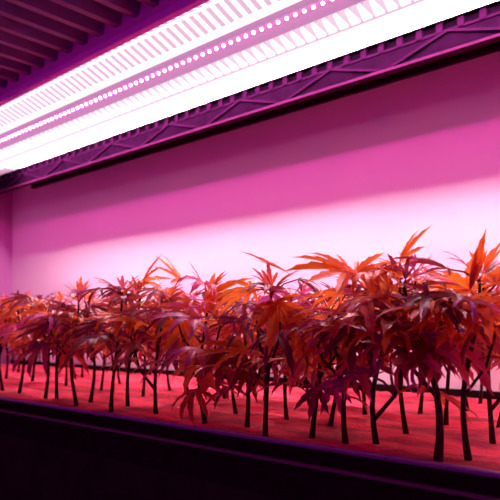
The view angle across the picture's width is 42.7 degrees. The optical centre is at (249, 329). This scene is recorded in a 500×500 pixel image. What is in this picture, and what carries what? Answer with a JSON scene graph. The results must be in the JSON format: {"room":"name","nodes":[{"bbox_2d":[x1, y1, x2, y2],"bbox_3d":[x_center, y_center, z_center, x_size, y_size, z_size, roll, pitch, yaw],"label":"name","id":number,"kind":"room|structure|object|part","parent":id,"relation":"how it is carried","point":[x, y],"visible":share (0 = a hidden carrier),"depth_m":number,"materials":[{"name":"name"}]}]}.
{"room":"indoor grow room","nodes":[
{"label":"indoor grow room","id":0,"kind":"room"},
{"bbox_2d":[0,191,11,363],"bbox_3d":[-1.185,0.191,2.077,0.060,1.662,0.840,0,0,43],"label":"wall","id":1,"kind":"structure","parent":0,"point":[5,198],"depth_m":2.35,"materials":[{"name":"paint"}]},
{"bbox_2d":[0,0,158,88],"bbox_3d":[-0.110,-0.550,0.912,3.100,0.080,1.090,0,0,43],"label":"ceiling","id":2,"kind":"structure","parent":0,"point":[32,32],"depth_m":1.09,"materials":[{"name":"metal"}]},
{"bbox_2d":[0,0,209,105],"bbox_3d":[-0.186,-0.522,1.051,2.800,0.075,0.013,0,0,43],"label":"beam","id":3,"kind":"structure","parent":2,"relation":"attached to","point":[149,18],"depth_m":1.11,"materials":[{"name":"metal"}]},
{"bbox_2d":[0,0,497,174],"bbox_3d":[-0.064,-0.525,1.175,2.758,0.070,0.330,0,0,43],"label":"light","id":4,"kind":"object","parent":2,"relation":"attached to","point":[216,49],"visible":0.95,"depth_m":1.22,"materials":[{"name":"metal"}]},
{"bbox_2d":[0,0,499,193],"bbox_3d":[0.054,-0.507,1.310,2.801,0.106,0.018,0,0,43],"label":"beam","id":5,"kind":"structure","parent":2,"relation":"attached to","point":[478,27],"depth_m":1.28,"materials":[{"name":"metal"}]},
{"bbox_2d":[12,51,499,391],"bbox_3d":[0.365,0.191,1.249,3.460,1.662,0.050,0,0,43],"label":"wall","id":6,"kind":"structure","parent":0,"point":[354,177],"depth_m":1.46,"materials":[{"name":"white paint"}]},
{"bbox_2d":[31,41,499,188],"bbox_3d":[0.425,-0.528,1.152,3.240,0.063,0.012,0,0,43],"label":"trim","id":7,"kind":"structure","parent":6,"relation":"attached to","point":[494,47],"depth_m":1.43,"materials":[{"name":"black"}]},
{"bbox_3d":[-0.311,1.047,0.533,3.480,0.050,2.160,0,0,43],"label":"floor","id":8,"kind":"structure","parent":0,"visible":0},
{"bbox_3d":[-0.055,0.603,1.191,2.798,0.839,0.602,0,0,43],"label":"bench","id":9,"kind":"object","parent":8,"relation":"on","visible":0},
{"bbox_2d":[0,360,499,499],"bbox_3d":[-0.058,0.146,1.188,2.798,0.072,0.610,0,0,43],"label":"tray","id":10,"kind":"object","parent":9,"relation":"on","point":[284,468],"visible":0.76,"depth_m":0.74,"materials":[{"name":"black plastic"}]},
{"bbox_2d":[0,363,499,470],"bbox_3d":[-0.054,0.146,1.192,2.790,0.056,0.584,0,0,43],"label":"soil","id":11,"kind":"object","parent":10,"relation":"in","point":[419,443],"visible":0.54,"depth_m":0.94,"materials":[{"name":"brown soil"}]},
{"bbox_2d":[0,299,14,378],"bbox_3d":[-0.611,0.020,1.596,0.176,0.212,0.195,0,0,3],"label":"young plant","id":12,"kind":"object","parent":11,"relation":"on","point":[6,347],"visible":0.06,"depth_m":1.60,"materials":[{"name":"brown plant"}]},
{"bbox_3d":[-0.617,0.033,1.596,0.027,0.187,0.012,0,0,-2],"label":"stem","id":13,"kind":"part","parent":12,"relation":"part of","materials":[{"name":"brown plant"}]},
{"bbox_2d":[0,293,40,390],"bbox_3d":[-0.480,0.025,1.277,0.181,0.202,0.181,0,0,43],"label":"young plant","id":14,"kind":"object","parent":11,"relation":"on","point":[13,318],"visible":0.39,"depth_m":1.27,"materials":[{"name":"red plant"}]},
{"bbox_3d":[-0.495,0.041,1.280,0.019,0.172,0.007,0,0,5],"label":"stem","id":15,"kind":"part","parent":14,"relation":"part of","materials":[{"name":"brown plant"}]},
{"bbox_2d":[0,289,51,392],"bbox_3d":[-0.441,0.023,1.239,0.178,0.207,0.195,0,0,43],"label":"young plant","id":16,"kind":"object","parent":11,"relation":"on","point":[10,327],"visible":0.3,"depth_m":1.21,"materials":[{"name":"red plant"}]},
{"bbox_3d":[-0.445,0.038,1.238,0.012,0.177,0.018,0,0,43],"label":"stem","id":17,"kind":"part","parent":16,"relation":"part of","materials":[{"name":"brown plant"}]},
{"bbox_2d":[0,291,58,381],"bbox_3d":[-0.509,0.017,1.506,0.215,0.220,0.175,0,0,1],"label":"young plant","id":18,"kind":"object","parent":11,"relation":"on","point":[15,345],"visible":0.03,"depth_m":1.49,"materials":[{"name":"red plant"}]},
{"bbox_3d":[-0.520,0.037,1.508,0.031,0.179,0.012,0,0,20],"label":"stem","id":19,"kind":"part","parent":18,"relation":"part of","materials":[{"name":"brown plant"}]},
{"bbox_2d":[0,292,75,397],"bbox_3d":[-0.364,0.028,1.151,0.175,0.198,0.169,0,0,10],"label":"young plant","id":20,"kind":"object","parent":11,"relation":"on","point":[25,298],"visible":0.36,"depth_m":1.14,"materials":[{"name":"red plant"}]},
{"bbox_3d":[-0.371,0.038,1.150,0.025,0.177,0.009,0,0,20],"label":"stem","id":21,"kind":"part","parent":20,"relation":"part of","materials":[{"name":"brown plant"}]},
{"bbox_2d":[0,287,103,397],"bbox_3d":[-0.338,0.025,1.120,0.202,0.203,0.179,0,0,43],"label":"young plant","id":22,"kind":"object","parent":11,"relation":"on","point":[59,361],"visible":0.41,"depth_m":1.08,"materials":[{"name":"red plant"}]},
{"bbox_3d":[-0.334,0.041,1.112,0.015,0.172,0.015,0,0,43],"label":"stem","id":23,"kind":"part","parent":22,"relation":"part of","materials":[{"name":"brown plant"}]},
{"bbox_2d":[21,305,84,385],"bbox_3d":[-0.414,0.033,1.432,0.181,0.186,0.188,0,0,43],"label":"young plant","id":24,"kind":"object","parent":11,"relation":"on","point":[66,366],"visible":0.02,"depth_m":1.42,"materials":[{"name":"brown plant"}]},
{"bbox_3d":[-0.422,0.044,1.430,0.045,0.166,0.007,0,0,37],"label":"stem","id":25,"kind":"part","parent":24,"relation":"part of","materials":[{"name":"brown plant"}]},
{"bbox_2d":[3,275,134,405],"bbox_3d":[-0.285,0.020,1.028,0.165,0.214,0.180,0,0,43],"label":"young plant","id":26,"kind":"object","parent":11,"relation":"on","point":[48,322],"visible":0.62,"depth_m":1.03,"materials":[{"name":"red plant"}]},
{"bbox_3d":[-0.284,0.038,1.041,0.017,0.177,0.011,0,0,-35],"label":"stem","id":27,"kind":"part","parent":26,"relation":"part of","materials":[{"name":"brown plant"}]},
{"bbox_2d":[22,286,124,402],"bbox_3d":[-0.262,0.023,1.073,0.189,0.207,0.194,0,0,43],"label":"young plant","id":28,"kind":"object","parent":11,"relation":"on","point":[68,308],"visible":0.37,"depth_m":1.06,"materials":[{"name":"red plant"}]},
{"bbox_3d":[-0.267,0.041,1.070,0.008,0.172,0.018,0,0,43],"label":"stem","id":29,"kind":"part","parent":28,"relation":"part of","materials":[{"name":"brown plant"}]},
{"bbox_2d":[73,301,96,377],"bbox_3d":[-0.449,0.020,1.656,0.205,0.214,0.179,0,0,6],"label":"young plant","id":30,"kind":"object","parent":11,"relation":"on","point":[90,301],"visible":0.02,"depth_m":1.65,"materials":[{"name":"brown plant"}]},
{"bbox_2d":[80,297,129,389],"bbox_3d":[-0.305,0.023,1.264,0.184,0.207,0.157,0,0,43],"label":"young plant","id":31,"kind":"object","parent":11,"relation":"on","point":[103,354],"visible":0.06,"depth_m":1.27,"materials":[{"name":"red plant"}]},
{"bbox_3d":[-0.292,0.042,1.273,0.007,0.170,0.025,0,0,-43],"label":"stem","id":32,"kind":"part","parent":31,"relation":"part of","materials":[{"name":"brown plant"}]},
{"bbox_2d":[56,256,171,411],"bbox_3d":[-0.188,0.009,0.969,0.186,0.234,0.202,0,0,-6],"label":"young plant","id":33,"kind":"object","parent":11,"relation":"on","point":[94,335],"visible":0.7,"depth_m":0.93,"materials":[{"name":"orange plant"}]},
{"bbox_3d":[-0.197,0.036,0.954,0.011,0.182,0.042,0,0,-43],"label":"stem","id":34,"kind":"part","parent":33,"relation":"part of","materials":[{"name":"brown plant"}]},
{"bbox_2d":[101,302,140,383],"bbox_3d":[-0.285,0.028,1.433,0.163,0.196,0.178,0,0,-16],"label":"young plant","id":35,"kind":"object","parent":11,"relation":"on","point":[117,366],"visible":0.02,"depth_m":1.44,"materials":[{"name":"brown plant"}]},
{"bbox_3d":[-0.290,0.040,1.444,0.024,0.174,0.011,0,0,-2],"label":"stem","id":36,"kind":"part","parent":35,"relation":"part of","materials":[{"name":"brown plant"}]},
{"bbox_2d":[78,276,187,405],"bbox_3d":[-0.177,0.021,0.989,0.161,0.210,0.177,0,0,43],"label":"young plant","id":37,"kind":"object","parent":11,"relation":"on","point":[132,298],"visible":0.43,"depth_m":0.97,"materials":[{"name":"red plant"}]},
{"bbox_3d":[-0.180,0.038,0.992,0.041,0.177,0.008,0,0,43],"label":"stem","id":38,"kind":"part","parent":37,"relation":"part of","materials":[{"name":"brown plant"}]},
{"bbox_2d":[97,281,178,396],"bbox_3d":[-0.198,0.016,1.174,0.164,0.222,0.180,0,0,8],"label":"young plant","id":39,"kind":"object","parent":11,"relation":"on","point":[140,354],"visible":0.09,"depth_m":1.17,"materials":[{"name":"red plant"}]},
{"bbox_3d":[-0.195,0.036,1.170,0.014,0.182,0.015,0,0,43],"label":"stem","id":40,"kind":"part","parent":39,"relation":"part of","materials":[{"name":"brown plant"}]},
{"bbox_2d":[78,254,228,413],"bbox_3d":[-0.140,0.009,0.922,0.214,0.235,0.192,0,0,-26],"label":"young plant","id":41,"kind":"object","parent":11,"relation":"on","point":[171,293],"visible":0.59,"depth_m":0.91,"materials":[{"name":"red plant"}]},
{"bbox_3d":[-0.132,0.042,0.922,0.023,0.169,0.015,0,0,29],"label":"stem","id":42,"kind":"part","parent":41,"relation":"part of","materials":[{"name":"brown plant"}]},
{"bbox_2d":[148,309,202,390],"bbox_3d":[-0.150,0.025,1.278,0.188,0.202,0.187,0,0,19],"label":"young plant","id":43,"kind":"object","parent":11,"relation":"on","point":[167,371],"visible":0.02,"depth_m":1.28,"materials":[{"name":"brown plant"}]},
{"bbox_3d":[-0.154,0.040,1.280,0.028,0.172,0.007,0,0,-3],"label":"stem","id":44,"kind":"part","parent":43,"relation":"part of","materials":[{"name":"brown plant"}]},
{"bbox_2d":[141,287,231,402],"bbox_3d":[-0.103,0.029,1.048,0.164,0.195,0.179,0,0,-26],"label":"young plant","id":45,"kind":"object","parent":11,"relation":"on","point":[199,292],"visible":0.12,"depth_m":1.03,"materials":[{"name":"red plant"}]},
{"bbox_2d":[127,265,271,426],"bbox_3d":[-0.072,0.018,0.826,0.183,0.217,0.176,0,0,-15],"label":"young plant","id":46,"kind":"object","parent":11,"relation":"on","point":[179,326],"visible":0.76,"depth_m":0.80,"materials":[{"name":"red plant"}]},
{"bbox_3d":[-0.060,0.040,0.823,0.015,0.174,0.009,0,0,3],"label":"stem","id":47,"kind":"part","parent":46,"relation":"part of","materials":[{"name":"brown plant"}]},
{"bbox_2d":[198,286,235,398],"bbox_3d":[-0.045,0.024,1.148,0.180,0.205,0.178,0,0,43],"label":"young plant","id":48,"kind":"object","parent":11,"relation":"on","point":[222,379],"visible":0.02,"depth_m":1.15,"materials":[{"name":"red plant"}]},
{"bbox_2d":[183,282,303,413],"bbox_3d":[-0.020,0.026,0.959,0.205,0.202,0.179,0,0,43],"label":"young plant","id":49,"kind":"object","parent":11,"relation":"on","point":[213,336],"visible":0.11,"depth_m":0.94,"materials":[{"name":"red plant"}]},
{"bbox_3d":[-0.019,0.042,0.951,0.023,0.169,0.007,0,0,27],"label":"stem","id":50,"kind":"part","parent":49,"relation":"part of","materials":[{"name":"plant"}]},
{"bbox_2d":[176,286,311,427],"bbox_3d":[0.002,0.034,0.799,0.174,0.185,0.166,0,0,21],"label":"young plant","id":51,"kind":"object","parent":11,"relation":"on","point":[240,374],"visible":0.53,"depth_m":0.78,"materials":[{"name":"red plant"}]},
{"bbox_3d":[-0.004,0.050,0.804,0.007,0.154,0.019,0,0,-10],"label":"stem","id":52,"kind":"part","parent":51,"relation":"part of","materials":[{"name":"brown plant"}]},
{"bbox_2d":[183,251,333,436],"bbox_3d":[0.018,0.020,0.739,0.186,0.213,0.177,0,0,43],"label":"young plant","id":53,"kind":"object","parent":11,"relation":"on","point":[271,314],"visible":0.9,"depth_m":0.70,"materials":[{"name":"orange plant"}]},
{"bbox_3d":[0.019,0.042,0.726,0.011,0.169,0.025,0,0,-7],"label":"stem","id":54,"kind":"part","parent":53,"relation":"part of","materials":[{"name":"brown plant"}]},
{"bbox_2d":[224,297,307,400],"bbox_3d":[0.017,0.032,1.093,0.182,0.189,0.178,0,0,15],"label":"young plant","id":55,"kind":"object","parent":11,"relation":"on","point":[281,297],"visible":0.02,"depth_m":1.09,"materials":[{"name":"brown plant"}]},
{"bbox_3d":[0.029,0.045,1.093,0.021,0.164,0.013,0,0,43],"label":"stem","id":56,"kind":"part","parent":55,"relation":"part of","materials":[{"name":"brown plant"}]},
{"bbox_2d":[223,281,347,419],"bbox_3d":[0.059,0.029,0.869,0.195,0.196,0.157,0,0,43],"label":"young plant","id":57,"kind":"object","parent":11,"relation":"on","point":[304,289],"visible":0.03,"depth_m":0.87,"materials":[{"name":"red plant"}]},
{"bbox_3d":[0.049,0.043,0.872,0.010,0.168,0.015,0,0,-32],"label":"stem","id":58,"kind":"part","parent":57,"relation":"part of","materials":[{"name":"brown plant"}]},
{"bbox_2d":[239,287,369,437],"bbox_3d":[0.072,0.037,0.732,0.157,0.179,0.140,0,0,26],"label":"young plant","id":59,"kind":"object","parent":11,"relation":"on","point":[319,375],"visible":0.38,"depth_m":0.72,"materials":[{"name":"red plant"}]},
{"bbox_3d":[0.081,0.052,0.732,0.026,0.149,0.015,0,0,3],"label":"stem","id":60,"kind":"part","parent":59,"relation":"part of","materials":[{"name":"brown plant"}]},
{"bbox_2d":[292,289,346,404],"bbox_3d":[0.099,0.030,1.046,0.159,0.194,0.168,0,0,14],"label":"young plant","id":61,"kind":"object","parent":11,"relation":"on","point":[335,306],"visible":0.05,"depth_m":1.04,"materials":[{"name":"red plant"}]},
{"bbox_3d":[0.101,0.041,1.040,0.025,0.172,0.007,0,0,13],"label":"stem","id":62,"kind":"part","parent":61,"relation":"part of","materials":[{"name":"brown plant"}]},
{"bbox_2d":[272,281,396,425],"bbox_3d":[0.111,0.031,0.820,0.171,0.192,0.174,0,0,15],"label":"young plant","id":63,"kind":"object","parent":11,"relation":"on","point":[347,290],"visible":0.09,"depth_m":0.82,"materials":[{"name":"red plant"}]},
{"bbox_3d":[0.110,0.044,0.823,0.007,0.165,0.026,0,0,-39],"label":"stem","id":64,"kind":"part","parent":63,"relation":"part of","materials":[{"name":"brown plant"}]},
{"bbox_2d":[269,226,439,443],"bbox_3d":[0.111,0.012,0.690,0.201,0.229,0.195,0,0,43],"label":"young plant","id":65,"kind":"object","parent":11,"relation":"on","point":[334,266],"visible":0.66,"depth_m":0.64,"materials":[{"name":"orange plant"}]},
{"bbox_3d":[0.107,0.040,0.670,0.029,0.174,0.011,0,0,38],"label":"stem","id":66,"kind":"part","parent":65,"relation":"part of","materials":[{"name":"brown plant"}]},
{"bbox_2d":[319,289,410,414],"bbox_3d":[0.153,0.031,0.933,0.190,0.191,0.192,0,0,13],"label":"young plant","id":67,"kind":"object","parent":11,"relation":"on","point":[354,383],"visible":0.03,"depth_m":0.92,"materials":[{"name":"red plant"}]},
{"bbox_3d":[0.161,0.045,0.918,0.012,0.164,0.020,0,0,43],"label":"stem","id":68,"kind":"part","parent":67,"relation":"part of","materials":[{"name":"brown plant"}]},
{"bbox_2d":[374,310,393,391],"bbox_3d":[0.260,0.028,1.149,0.164,0.197,0.172,0,0,-20],"label":"young plant","id":69,"kind":"object","parent":11,"relation":"on","point":[390,364],"visible":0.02,"depth_m":1.15,"materials":[{"name":"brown plant"}]},
{"bbox_3d":[0.259,0.045,1.147,0.010,0.164,0.020,0,0,-30],"label":"stem","id":70,"kind":"part","parent":69,"relation":"part of","materials":[{"name":"brown plant"}]},
{"bbox_2d":[293,254,481,443],"bbox_3d":[0.142,0.025,0.651,0.192,0.203,0.206,0,0,43],"label":"young plant","id":71,"kind":"object","parent":11,"relation":"on","point":[333,329],"visible":0.52,"depth_m":0.63,"materials":[{"name":"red plant"}]},
{"bbox_3d":[0.141,0.040,0.665,0.033,0.174,0.011,0,0,37],"label":"stem","id":72,"kind":"part","parent":71,"relation":"part of","materials":[{"name":"brown plant"}]},
{"bbox_2d":[332,246,477,433],"bbox_3d":[0.173,0.013,0.729,0.172,0.226,0.188,0,0,43],"label":"young plant","id":73,"kind":"object","parent":11,"relation":"on","point":[401,400],"visible":0.09,"depth_m":0.74,"materials":[{"name":"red plant"}]},
{"bbox_3d":[0.181,0.031,0.736,0.021,0.191,0.007,0,0,39],"label":"stem","id":74,"kind":"part","parent":73,"relation":"part of","materials":[{"name":"brown plant"}]},
{"bbox_2d":[322,255,499,461],"bbox_3d":[0.174,0.026,0.624,0.191,0.201,0.192,0,0,-4],"label":"young plant","id":75,"kind":"object","parent":11,"relation":"on","point":[403,354],"visible":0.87,"depth_m":0.58,"materials":[{"name":"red plant"}]},
{"bbox_3d":[0.167,0.042,0.616,0.044,0.169,0.018,0,0,43],"label":"stem","id":76,"kind":"part","parent":75,"relation":"part of","materials":[{"name":"brown plant"}]},
{"bbox_2d":[379,291,455,413],"bbox_3d":[0.243,0.029,0.958,0.162,0.196,0.180,0,0,43],"label":"young plant","id":77,"kind":"object","parent":11,"relation":"on","point":[420,409],"visible":0.02,"depth_m":0.95,"materials":[{"name":"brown plant"}]},
{"bbox_3d":[0.244,0.040,0.959,0.032,0.173,0.012,0,0,26],"label":"stem","id":78,"kind":"part","parent":77,"relation":"part of","materials":[{"name":"brown plant"}]},
{"bbox_2d":[361,230,499,460],"bbox_3d":[0.207,0.016,0.601,0.214,0.221,0.168,0,0,22],"label":"young plant","id":79,"kind":"object","parent":11,"relation":"on","point":[481,263],"visible":0.77,"depth_m":0.59,"materials":[{"name":"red plant"}]},
{"bbox_3d":[0.207,0.040,0.600,0.022,0.174,0.008,0,0,43],"label":"stem","id":80,"kind":"part","parent":79,"relation":"part of","materials":[{"name":"brown plant"}]},
{"bbox_2d":[392,270,499,424],"bbox_3d":[0.254,0.024,0.827,0.184,0.206,0.184,0,0,43],"label":"young plant","id":81,"kind":"object","parent":11,"relation":"on","point":[446,408],"visible":0.06,"depth_m":0.82,"materials":[{"name":"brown plant"}]},
{"bbox_3d":[0.261,0.039,0.827,0.021,0.175,0.016,0,0,-4],"label":"stem","id":82,"kind":"part","parent":81,"relation":"part of","materials":[{"name":"brown plant"}]},
{"bbox_2d":[421,248,499,443],"bbox_3d":[0.255,0.017,0.683,0.187,0.220,0.176,0,0,-20],"label":"young plant","id":83,"kind":"object","parent":11,"relation":"on","point":[456,277],"visible":0.22,"depth_m":0.67,"materials":[{"name":"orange plant"}]},
{"bbox_3d":[0.255,0.036,0.683,0.012,0.180,0.024,0,0,43],"label":"stem","id":84,"kind":"part","parent":83,"relation":"part of","materials":[{"name":"brown plant"}]},
{"bbox_2d":[457,282,499,410],"bbox_3d":[0.331,0.021,0.945,0.186,0.211,0.195,0,0,43],"label":"young plant","id":85,"kind":"object","parent":11,"relation":"on","point":[467,404],"visible":0.02,"depth_m":0.95,"materials":[{"name":"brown plant"}]},
{"bbox_2d":[478,383,482,403],"bbox_3d":[0.378,0.035,1.065,0.163,0.184,0.174,0,0,-29],"label":"young plant","id":86,"kind":"object","parent":11,"relation":"on","point":[480,400],"visible":0.02,"depth_m":1.07,"materials":[{"name":"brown plant"}]},
{"bbox_2d":[469,289,499,427],"bbox_3d":[0.321,0.022,0.790,0.161,0.210,0.182,0,0,-3],"label":"young plant","id":87,"kind":"object","parent":11,"relation":"on","point":[494,291],"visible":0.05,"depth_m":0.76,"materials":[{"name":"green plant"}]},
{"bbox_3d":[0.315,0.036,0.791,0.024,0.181,0.009,0,0,43],"label":"stem","id":88,"kind":"part","parent":87,"relation":"part of","materials":[{"name":"brown plant"}]}
]}

